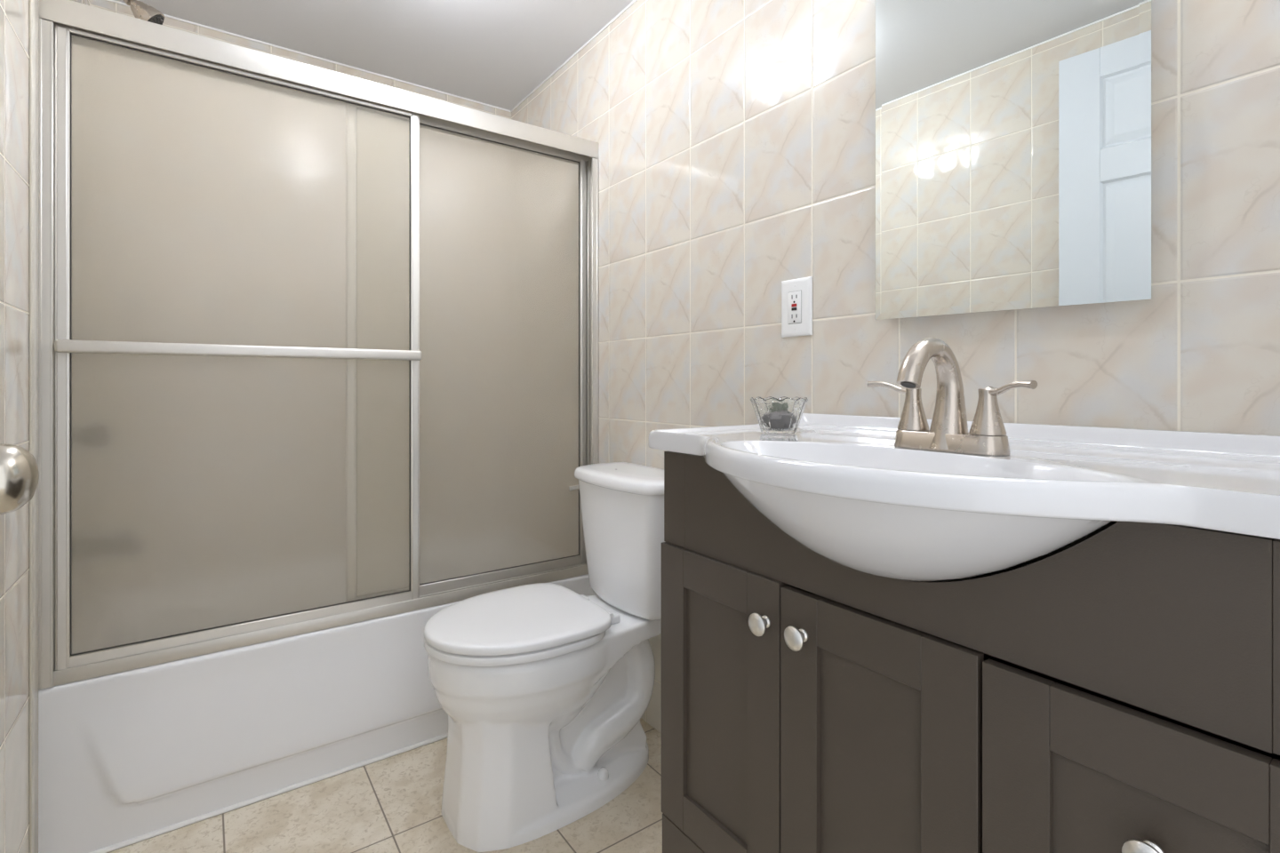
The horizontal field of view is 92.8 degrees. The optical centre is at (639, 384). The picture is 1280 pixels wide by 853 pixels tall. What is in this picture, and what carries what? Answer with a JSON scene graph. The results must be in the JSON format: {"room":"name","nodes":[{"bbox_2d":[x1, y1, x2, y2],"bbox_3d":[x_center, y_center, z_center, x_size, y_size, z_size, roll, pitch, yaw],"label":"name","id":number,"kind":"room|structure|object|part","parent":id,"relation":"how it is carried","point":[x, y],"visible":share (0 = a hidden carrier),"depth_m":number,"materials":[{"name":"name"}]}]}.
{"room":"bathroom","nodes":[
{"label":"bathroom","id":0,"kind":"room"},
{"bbox_2d":[0,443,39,514],"bbox_3d":[-0.354,-0.024,0.168,0.106,2.034,0.843,0,0,-31],"label":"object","id":1,"kind":"structure","parent":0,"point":[19,470],"depth_m":0.48,"materials":[{"name":"silver metal"}]},
{"bbox_2d":[0,0,89,852],"bbox_3d":[-0.954,-0.083,0.768,0.100,2.176,2.732,0,0,-36],"label":"wall","id":2,"kind":"structure","parent":0,"point":[14,14],"depth_m":1.10,"materials":[{"name":"tile"}]},
{"bbox_2d":[29,0,38,852],"bbox_3d":[-1.211,-0.082,1.218,0.004,2.175,0.060,0,0,-36],"label":"door","id":3,"kind":"structure","parent":2,"relation":"attached to","point":[33,4],"depth_m":1.21,"materials":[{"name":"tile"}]},
{"bbox_2d":[123,0,164,24],"bbox_3d":[-1.369,-1.015,1.600,0.191,0.131,0.067,0,0,-36],"label":"shower","id":4,"kind":"object","parent":2,"relation":"attached to","point":[140,10],"visible":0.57,"depth_m":1.61,"materials":[{"name":"silver metal"}]},
{"bbox_2d":[89,0,511,119],"bbox_3d":[-1.130,-0.083,2.260,1.348,2.176,0.100,0,0,-36],"label":"wall","id":5,"kind":"structure","parent":0,"point":[105,4],"depth_m":2.15,"materials":[{"name":"tile"}]},
{"bbox_2d":[106,0,510,111],"bbox_3d":[-1.101,-1.167,2.217,1.343,0.006,0.004,0,0,-36],"label":"trim","id":6,"kind":"structure","parent":5,"relation":"attached to","point":[114,1],"depth_m":2.17,"materials":[{"name":"white paint"}]},
{"bbox_2d":[114,0,633,110],"bbox_3d":[-0.365,-1.220,1.189,1.548,0.100,2.732,0,0,-36],"label":"ceiling","id":7,"kind":"structure","parent":0,"point":[493,52],"depth_m":2.03,"materials":[{"name":"white paint"}]},
{"bbox_2d":[107,718,662,852],"bbox_3d":[-0.132,1.055,0.864,1.548,0.100,3.532,0,0,-36],"label":"floor","id":8,"kind":"structure","parent":0,"point":[393,804],"depth_m":1.40,"materials":[{"name":"tile"}]},
{"bbox_2d":[38,574,595,852],"bbox_3d":[-0.890,0.817,1.924,1.347,0.377,0.725,0,0,-36],"label":"bathtub","id":9,"kind":"object","parent":8,"relation":"on","point":[125,756],"visible":0.48,"depth_m":1.43,"materials":[{"name":"white ceramic"}]},
{"bbox_2d":[89,733,447,852],"bbox_3d":[-0.686,1.002,1.639,1.344,0.012,0.012,0,0,-36],"label":"trim","id":10,"kind":"structure","parent":9,"relation":"attached to","point":[178,826],"depth_m":1.47,"materials":[{"name":"white"}]},
{"bbox_2d":[38,0,598,689],"bbox_3d":[-0.698,-0.089,1.656,1.347,1.433,0.097,0,0,-36],"label":"shower door","id":11,"kind":"structure","parent":9,"relation":"on","point":[317,348],"depth_m":1.51,"materials":[{"name":"beige glass"}]},
{"bbox_3d":[-0.923,-0.071,1.494,0.744,1.361,0.020,0,0,-36],"label":"sliding panel","id":12,"kind":"part","parent":11,"relation":"part of","materials":[{"name":"beige glass"}]},
{"bbox_3d":[-0.923,-0.084,1.494,0.703,1.324,0.004,0,0,-36],"label":"glass pane","id":13,"kind":"part","parent":11,"relation":"part of","materials":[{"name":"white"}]},
{"bbox_3d":[-0.485,-0.085,1.845,0.698,1.325,0.004,0,0,-36],"label":"glass pane","id":14,"kind":"part","parent":11,"relation":"part of","materials":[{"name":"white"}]},
{"bbox_3d":[-0.485,-0.075,1.845,0.738,1.364,0.019,0,0,-36],"label":"sliding panel","id":15,"kind":"part","parent":11,"relation":"part of","materials":[{"name":"beige glass"}]},
{"bbox_2d":[424,461,665,852],"bbox_3d":[-0.208,0.621,1.548,0.661,0.769,0.425,0,0,-36],"label":"toilet","id":16,"kind":"object","parent":8,"relation":"on","point":[544,690],"visible":0.96,"depth_m":1.42,"materials":[{"name":"white ceramic"}]},
{"bbox_3d":[-0.310,0.587,1.467,0.400,0.019,0.372,0,0,-36],"label":"seat","id":17,"kind":"part","parent":16,"relation":"part of","materials":[{"name":"white plastic"}]},
{"bbox_3d":[-0.307,0.562,1.469,0.408,0.024,0.372,0,0,-36],"label":"lid","id":18,"kind":"part","parent":16,"relation":"part of","materials":[{"name":"white plastic"}]},
{"bbox_3d":[-0.207,0.803,1.540,0.637,0.404,0.360,0,0,-36],"label":"bowl","id":19,"kind":"part","parent":16,"relation":"part of","materials":[{"name":"white ceramic"}]},
{"bbox_3d":[-0.166,0.305,1.829,0.108,0.032,0.020,0,0,-28],"label":"flush lever","id":20,"kind":"part","parent":16,"relation":"part of","materials":[{"name":"silver metal"}]},
{"bbox_3d":[-0.022,0.254,1.673,0.214,0.035,0.411,0,0,-36],"label":"tank lid","id":21,"kind":"part","parent":16,"relation":"part of","materials":[{"name":"white ceramic"}]},
{"bbox_3d":[-0.019,0.437,1.675,0.197,0.329,0.400,0,0,-36],"label":"tank","id":22,"kind":"part","parent":16,"relation":"part of","materials":[{"name":"white ceramic"}]},
{"bbox_2d":[661,451,1279,852],"bbox_3d":[0.432,0.562,0.856,0.433,0.886,0.824,0,0,-36],"label":"vanity cabinet","id":23,"kind":"object","parent":8,"relation":"on","point":[1117,690],"visible":0.88,"depth_m":0.65,"materials":[{"name":"brown laminate"}]},
{"bbox_3d":[0.288,0.837,0.753,0.027,0.152,0.820,0,0,-36],"label":"rail","id":24,"kind":"part","parent":23,"relation":"part of","materials":[{"name":"brown laminate"}]},
{"bbox_3d":[0.122,0.520,0.974,0.014,0.477,0.273,0,0,-36],"label":"door","id":25,"kind":"part","parent":23,"relation":"part of","materials":[{"name":"brown laminate"}]},
{"bbox_3d":[0.171,0.342,0.871,0.026,0.032,0.032,0,0,-36],"label":"knob","id":26,"kind":"part","parent":23,"relation":"part of","materials":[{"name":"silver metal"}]},
{"bbox_3d":[0.210,0.340,0.817,0.026,0.032,0.032,0,0,-36],"label":"knob","id":27,"kind":"part","parent":23,"relation":"part of","materials":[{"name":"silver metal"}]},
{"bbox_3d":[0.281,0.522,0.751,0.014,0.473,0.268,0,0,-36],"label":"door","id":28,"kind":"part","parent":23,"relation":"part of","materials":[{"name":"brown laminate"}]},
{"bbox_2d":[648,413,1279,581],"bbox_3d":[0.389,0.146,0.811,0.558,0.166,0.900,0,0,-36],"label":"sink basin","id":29,"kind":"object","parent":23,"relation":"in","point":[840,486],"visible":0.98,"depth_m":0.63,"materials":[{"name":"white ceramic"}]},
{"bbox_2d":[750,396,807,433],"bbox_3d":[0.252,0.056,1.107,0.100,0.065,0.100,0,0,-36],"label":"glass bowl","id":30,"kind":"object","parent":29,"relation":"on","point":[782,415],"visible":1,"depth_m":1.07,"materials":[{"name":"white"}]},
{"bbox_2d":[866,337,1037,455],"bbox_3d":[0.405,0.014,0.815,0.153,0.151,0.177,0,0,5],"label":"faucet","id":31,"kind":"object","parent":29,"relation":"on","point":[948,432],"visible":1,"depth_m":0.80,"materials":[{"name":"silver metal"}]},
{"bbox_3d":[0.375,0.030,0.881,0.044,0.069,0.082,0,0,-36],"label":"handle","id":32,"kind":"part","parent":31,"relation":"part of","materials":[{"name":"silver metal"}]},
{"bbox_3d":[0.383,0.014,0.799,0.138,0.151,0.055,0,0,-36],"label":"spout","id":33,"kind":"part","parent":31,"relation":"part of","materials":[{"name":"silver metal"}]},
{"bbox_3d":[0.457,0.030,0.765,0.044,0.069,0.082,0,0,-36],"label":"handle","id":34,"kind":"part","parent":31,"relation":"part of","materials":[{"name":"silver metal"}]},
{"bbox_3d":[0.441,0.404,0.527,0.014,0.229,0.272,0,0,-36],"label":"drawer","id":35,"kind":"part","parent":23,"relation":"part of","materials":[{"name":"brown laminate"}]},
{"bbox_3d":[0.427,0.399,0.513,0.026,0.032,0.032,0,0,-36],"label":"knob","id":36,"kind":"part","parent":23,"relation":"part of","materials":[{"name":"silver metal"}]},
{"bbox_2d":[511,0,1279,733],"bbox_3d":[0.224,-0.083,1.610,0.100,2.176,2.732,0,0,-36],"label":"wall","id":37,"kind":"structure","parent":0,"point":[736,139],"depth_m":1.28,"materials":[{"name":"tile"}]},
{"bbox_2d":[510,0,637,111],"bbox_3d":[0.182,-1.167,1.580,0.004,0.006,2.532,0,0,-36],"label":"trim","id":38,"kind":"structure","parent":37,"relation":"attached to","point":[634,1],"depth_m":2.13,"materials":[{"name":"white paint"}]},
{"bbox_2d":[781,276,812,337],"bbox_3d":[0.344,-0.169,1.348,0.010,0.128,0.084,0,0,-36],"label":"outlet","id":39,"kind":"object","parent":37,"relation":"attached to","point":[796,294],"visible":1,"depth_m":1.34,"materials":[{"name":"white plastic"}]},
{"bbox_2d":[788,290,800,323],"bbox_3d":[0.342,-0.169,1.347,0.003,0.070,0.036,0,0,-36],"label":"receptacle","id":40,"kind":"object","parent":39,"relation":"attached to","point":[794,296],"depth_m":1.34,"materials":[{"name":"white plastic"}]},
{"bbox_2d":[875,0,1151,319],"bbox_3d":[0.579,-0.455,0.996,0.036,0.680,0.410,0,0,-36],"label":"wall mirror","id":41,"kind":"object","parent":37,"relation":"attached to","point":[1013,138],"visible":1,"depth_m":0.96,"materials":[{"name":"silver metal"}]}
]}

